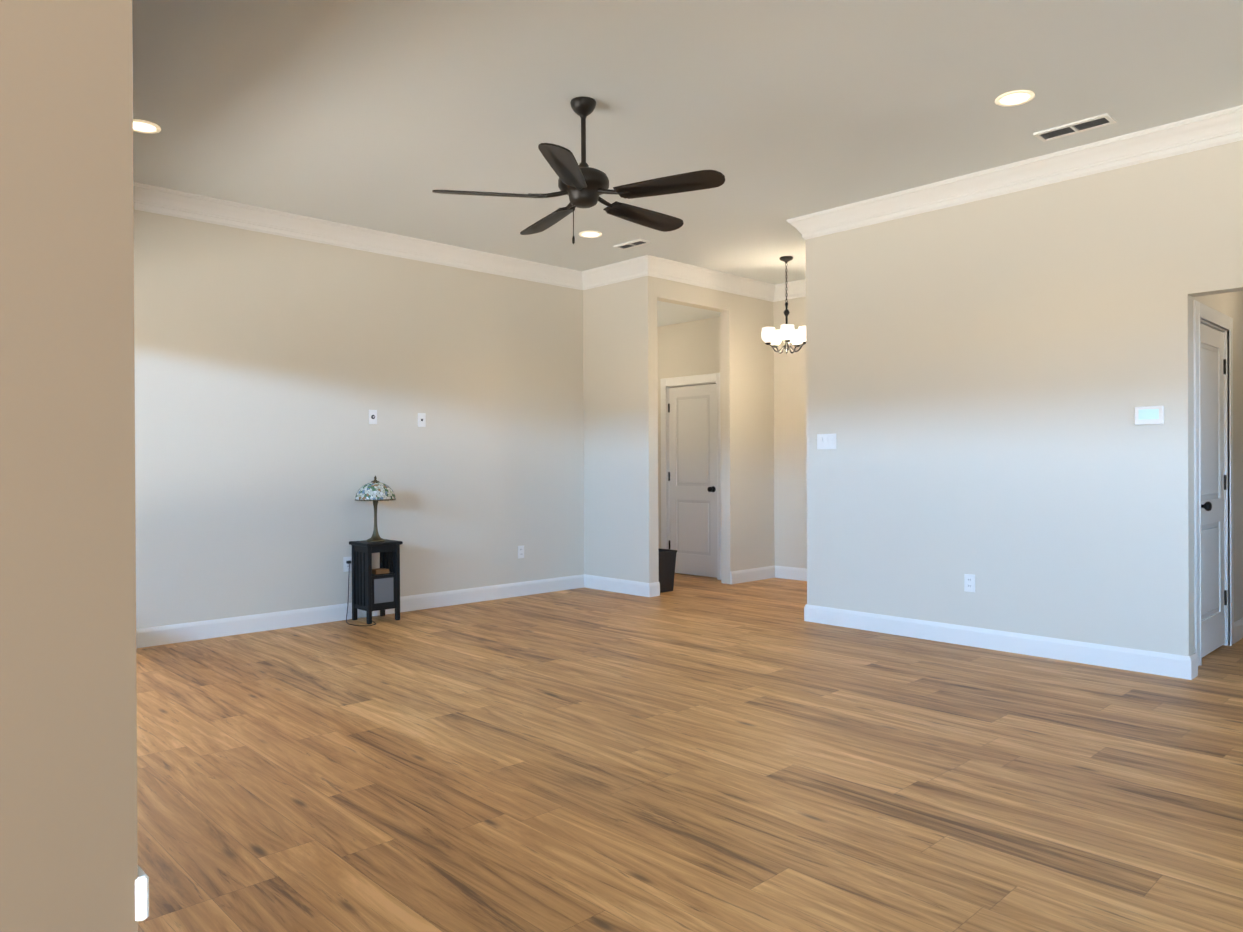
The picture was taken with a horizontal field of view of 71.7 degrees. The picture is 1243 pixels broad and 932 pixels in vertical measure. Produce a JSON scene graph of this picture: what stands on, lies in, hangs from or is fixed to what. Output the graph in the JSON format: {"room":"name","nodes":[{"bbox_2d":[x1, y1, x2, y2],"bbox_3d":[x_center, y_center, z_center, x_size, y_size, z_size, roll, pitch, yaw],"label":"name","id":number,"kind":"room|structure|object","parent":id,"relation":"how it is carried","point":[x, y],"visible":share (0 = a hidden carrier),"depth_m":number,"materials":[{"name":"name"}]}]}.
{"room":"living room","nodes":[
{"label":"living room","id":0,"kind":"room"},
{"bbox_2d":[0,0,137,931],"bbox_3d":[-0.487,-0.325,0.648,0.200,3.050,0.050,0,0,-44],"label":"wall","id":1,"kind":"structure","parent":0,"point":[68,780],"depth_m":0.67,"materials":[{"name":"brown paint"}]},
{"bbox_2d":[135,865,148,920],"bbox_3d":[-0.402,0.354,0.713,0.010,0.036,0.033,0,0,-44],"label":"strike plate","id":2,"kind":"object","parent":1,"relation":"attached to","point":[142,897],"visible":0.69,"depth_m":0.70,"materials":[{"name":"white"}]},
{"bbox_2d":[134,210,583,628],"bbox_3d":[-2.339,-0.329,6.595,5.330,3.050,0.120,0,0,-44],"label":"wall","id":3,"kind":"structure","parent":0,"point":[271,370],"depth_m":6.62,"materials":[{"name":"paint"}]},
{"bbox_2d":[343,556,351,571],"bbox_3d":[-2.134,0.765,6.699,0.072,0.115,0.008,0,0,-44],"label":"outlet","id":4,"kind":"object","parent":3,"relation":"attached to","point":[345,566],"visible":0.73,"depth_m":6.69,"materials":[{"name":"white"}]},
{"bbox_2d":[133,182,586,289],"bbox_3d":[-2.228,-1.780,6.555,5.218,0.157,0.104,0,0,-44],"label":"crown molding","id":5,"kind":"structure","parent":3,"relation":"attached to","point":[147,198],"depth_m":6.59,"materials":[{"name":"white wood"}]},
{"bbox_2d":[136,574,583,647],"bbox_3d":[-1.825,1.132,6.990,4.064,0.129,0.020,0,0,-44],"label":"baseboard","id":6,"kind":"structure","parent":3,"relation":"attached to","point":[183,632],"depth_m":6.53,"materials":[{"name":"white wood"}]},
{"bbox_2d":[369,410,376,423],"bbox_3d":[-1.977,-0.391,6.845,0.072,0.115,0.019,0,0,-44],"label":"outlet","id":7,"kind":"object","parent":3,"relation":"attached to","point":[372,416],"visible":1,"depth_m":6.84,"materials":[{"name":"white plastic"}]},
{"bbox_2d":[418,413,425,426],"bbox_3d":[-1.662,-0.383,7.153,0.072,0.115,0.008,0,0,-44],"label":"outlet","id":8,"kind":"object","parent":3,"relation":"attached to","point":[421,419],"visible":1,"depth_m":7.15,"materials":[{"name":"white plastic"}]},
{"bbox_2d":[518,545,523,558],"bbox_3d":[-0.918,0.787,7.859,0.072,0.115,0.008,0,0,-44],"label":"outlet","id":9,"kind":"object","parent":3,"relation":"attached to","point":[520,551],"visible":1,"depth_m":7.86,"materials":[{"name":"white plastic"}]},
{"bbox_2d":[132,0,1242,284],"bbox_3d":[-0.616,-1.919,5.161,12.300,0.120,15.300,0,0,-44],"label":"ceiling","id":10,"kind":"structure","parent":0,"point":[388,116],"depth_m":4.38,"materials":[{"name":"paint"}]},
{"bbox_2d":[133,119,160,132],"bbox_3d":[-2.607,-1.845,4.671,0.184,0.008,0.184,0,0,-44],"label":"recessed light","id":11,"kind":"object","parent":10,"relation":"in","point":[142,126],"visible":0.75,"depth_m":4.68,"materials":[{"name":"white glass"}]},
{"bbox_2d":[432,96,724,244],"bbox_3d":[-0.159,-1.495,4.434,1.395,0.730,1.442,0,0,-44],"label":"fan","id":12,"kind":"object","parent":10,"relation":"hanging from","point":[582,184],"visible":1,"depth_m":4.31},
{"bbox_2d":[579,231,601,237],"bbox_3d":[-0.249,-1.861,6.907,0.184,0.008,0.184,0,0,-44],"label":"recessed light","id":13,"kind":"object","parent":10,"relation":"in","point":[590,234],"visible":0.98,"depth_m":6.91,"materials":[{"name":"white glass"}]},
{"bbox_2d":[614,239,650,249],"bbox_3d":[0.091,-1.861,7.217,0.130,0.013,0.320,0,0,-44],"label":"ceiling vent","id":14,"kind":"object","parent":10,"relation":"in","point":[632,244],"visible":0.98,"depth_m":7.20,"materials":[{"name":"white metal"}]},
{"bbox_2d":[761,256,805,353],"bbox_3d":[1.493,-1.440,7.741,0.439,0.870,0.451,0,0,-44],"label":"chandelier","id":15,"kind":"object","parent":10,"relation":"hanging from","point":[787,333],"visible":1,"depth_m":7.68,"materials":[{"name":"white glass"}]},
{"bbox_2d":[995,90,1034,105],"bbox_3d":[1.997,-1.866,4.364,0.184,0.008,0.184,0,0,-44],"label":"recessed light","id":16,"kind":"object","parent":10,"relation":"in","point":[1014,98],"visible":1,"depth_m":4.36,"materials":[{"name":"white"}]},
{"bbox_2d":[1033,113,1116,141],"bbox_3d":[2.501,-1.867,4.748,0.150,0.013,0.380,0,0,-44],"label":"ceiling vent","id":17,"kind":"object","parent":10,"relation":"in","point":[1094,122],"visible":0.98,"depth_m":4.74,"materials":[{"name":"white metal"}]},
{"bbox_2d":[657,317,719,548],"bbox_3d":[0.272,-0.182,9.307,1.950,2.720,2.160,0,0,-44],"label":"wall","id":18,"kind":"structure","parent":0,"point":[691,348],"depth_m":9.24,"materials":[{"name":"paint"}]},
{"bbox_2d":[660,373,720,579],"bbox_3d":[0.790,0.106,9.206,0.142,2.138,0.896,0,0,-44],"label":"door frame","id":19,"kind":"structure","parent":18,"relation":"attached to","point":[666,384],"depth_m":9.42,"materials":[{"name":"white wood"}]},
{"bbox_2d":[668,384,716,577],"bbox_3d":[0.745,0.154,9.174,0.107,2.020,0.710,0,0,-44],"label":"door","id":20,"kind":"structure","parent":18,"relation":"in","point":[692,476],"depth_m":9.18,"materials":[{"name":"white wood"}]},
{"bbox_2d":[657,301,719,326],"bbox_3d":[0.058,-1.591,9.086,1.350,0.100,1.950,0,0,-44],"label":"ceiling","id":21,"kind":"structure","parent":0,"point":[669,313],"depth_m":8.75,"materials":[{"name":"paint"}]},
{"bbox_2d":[136,573,1242,931],"bbox_3d":[-0.021,1.247,5.720,10.700,0.120,15.300,0,0,-44],"label":"floor","id":22,"kind":"structure","parent":0,"point":[692,753],"depth_m":3.28,"materials":[{"name":"brown wood"}]},
{"bbox_2d":[346,561,375,625],"bbox_3d":[-1.980,0.965,6.568,0.245,0.457,0.395,0,0,-44],"label":"lamp cord","id":23,"kind":"object","parent":22,"relation":"on","point":[348,562],"visible":0.83,"depth_m":6.66,"materials":[{"name":"black plastic"}]},
{"bbox_2d":[349,539,402,623],"bbox_3d":[-1.904,0.889,6.662,0.300,0.610,0.300,0,0,-44],"label":"side table","id":24,"kind":"object","parent":22,"relation":"on","point":[377,589],"visible":0.96,"depth_m":6.59,"materials":[{"name":"black wood"}]},
{"bbox_2d":[355,476,395,541],"bbox_3d":[-1.906,0.328,6.661,0.308,0.512,0.308,0,0,-44],"label":"lamp","id":25,"kind":"object","parent":24,"relation":"on","point":[375,491],"visible":1,"depth_m":6.58,"materials":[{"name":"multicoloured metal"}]},
{"bbox_2d":[658,548,676,592],"bbox_3d":[0.338,0.987,8.116,0.268,0.385,0.268,0,0,-44],"label":"waste bin","id":26,"kind":"object","parent":22,"relation":"on","point":[667,560],"visible":0.33,"depth_m":8.04,"materials":[{"name":"black plastic"}]},
{"bbox_2d":[657,278,776,583],"bbox_3d":[0.920,-0.349,8.474,1.740,3.050,0.120,0,0,-44],"label":"wall","id":27,"kind":"structure","parent":0,"point":[763,455],"depth_m":8.69,"materials":[{"name":"paint"}]},
{"bbox_2d":[637,255,776,301],"bbox_3d":[0.916,-1.799,8.325,1.984,0.157,0.104,0,0,-44],"label":"crown molding","id":28,"kind":"structure","parent":27,"relation":"attached to","point":[647,265],"depth_m":8.20,"materials":[{"name":"white wood"}]},
{"bbox_2d":[730,565,775,583],"bbox_3d":[1.337,1.113,8.777,0.686,0.129,0.020,0,0,-44],"label":"baseboard","id":29,"kind":"structure","parent":27,"relation":"attached to","point":[741,576],"depth_m":8.76,"materials":[{"name":"white wood"}]},
{"bbox_2d":[773,297,806,568],"bbox_3d":[2.228,-0.355,8.479,0.120,3.050,1.920,0,0,-44],"label":"wall","id":30,"kind":"structure","parent":0,"point":[789,369],"depth_m":8.90,"materials":[{"name":"paint"}]},
{"bbox_2d":[776,566,806,580],"bbox_3d":[2.171,1.110,8.454,0.020,0.129,1.640,0,0,-44],"label":"baseboard","id":31,"kind":"structure","parent":30,"relation":"attached to","point":[793,573],"depth_m":8.87,"materials":[{"name":"white wood"}]},
{"bbox_2d":[777,279,805,300],"bbox_3d":[2.147,-1.805,8.397,0.104,0.157,1.440,0,0,-44],"label":"crown molding","id":32,"kind":"structure","parent":30,"relation":"attached to","point":[796,289],"depth_m":8.81,"materials":[{"name":"white wood"}]},
{"bbox_2d":[583,140,1242,655],"bbox_3d":[2.656,-0.350,5.307,0.120,3.050,11.000,0,0,-44],"label":"wall","id":33,"kind":"structure","parent":0,"point":[987,376],"depth_m":5.48,"materials":[{"name":"paint"}]},
{"bbox_2d":[581,258,639,288],"bbox_3d":[-0.072,-1.793,8.000,0.104,0.157,0.750,0,0,-44],"label":"crown molding","id":34,"kind":"structure","parent":33,"relation":"attached to","point":[625,270],"depth_m":8.04,"materials":[{"name":"white wood"}]},
{"bbox_2d":[584,574,655,596],"bbox_3d":[-0.041,1.121,8.050,0.020,0.129,0.870,0,0,-44],"label":"baseboard","id":35,"kind":"structure","parent":33,"relation":"attached to","point":[637,588],"depth_m":8.00,"materials":[{"name":"white wood"}]},
{"bbox_2d":[817,434,835,448],"bbox_3d":[1.526,-0.182,6.398,0.011,0.115,0.165,0,0,-44],"label":"light switch","id":36,"kind":"object","parent":33,"relation":"attached to","point":[826,441],"visible":1,"depth_m":6.39,"materials":[{"name":"white plastic"}]},
{"bbox_2d":[964,574,974,591],"bbox_3d":[2.277,0.766,5.620,0.008,0.115,0.072,0,0,-44],"label":"outlet","id":37,"kind":"object","parent":33,"relation":"attached to","point":[969,582],"visible":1,"depth_m":5.62,"materials":[{"name":"white plastic"}]},
{"bbox_2d":[804,604,1195,679],"bbox_3d":[2.265,1.115,5.632,0.020,0.129,2.517,0,0,-44],"label":"baseboard","id":38,"kind":"structure","parent":33,"relation":"attached to","point":[1160,663],"depth_m":5.39,"materials":[{"name":"white wood"}]},
{"bbox_2d":[787,105,1242,239],"bbox_3d":[3.790,-1.803,3.951,0.104,0.157,7.234,0,0,-44],"label":"crown molding","id":39,"kind":"structure","parent":33,"relation":"attached to","point":[1212,129],"depth_m":5.25,"materials":[{"name":"white wood"}]},
{"bbox_2d":[1135,406,1163,424],"bbox_3d":[2.984,-0.286,4.860,0.024,0.104,0.144,0,0,-44],"label":"thermostat","id":40,"kind":"object","parent":33,"relation":"attached to","point":[1149,415],"visible":1,"depth_m":4.85,"materials":[{"name":"white plastic"}]},
{"bbox_2d":[1193,291,1242,621],"bbox_3d":[4.679,-0.206,5.903,3.630,2.740,1.810,0,0,-44],"label":"wall","id":41,"kind":"structure","parent":0,"point":[1230,304],"depth_m":5.79,"materials":[{"name":"paint"}]},
{"bbox_2d":[1193,300,1233,665],"bbox_3d":[3.629,0.101,5.362,0.936,2.138,0.142,0,0,-44],"label":"door frame","id":42,"kind":"structure","parent":41,"relation":"attached to","point":[1206,315],"depth_m":5.45,"materials":[{"name":"white wood"}]},
{"bbox_2d":[1200,323,1226,656],"bbox_3d":[3.673,0.148,5.328,0.750,2.020,0.107,0,0,-44],"label":"door","id":43,"kind":"structure","parent":41,"relation":"in","point":[1213,488],"depth_m":5.39,"materials":[{"name":"white wood"}]},
{"bbox_2d":[1234,618,1242,642],"bbox_3d":[4.866,1.101,6.463,2.360,0.129,0.020,0,0,-44],"label":"baseboard","id":44,"kind":"structure","parent":41,"relation":"attached to","point":[1238,625],"depth_m":5.74,"materials":[{"name":"white wood"}]}
]}

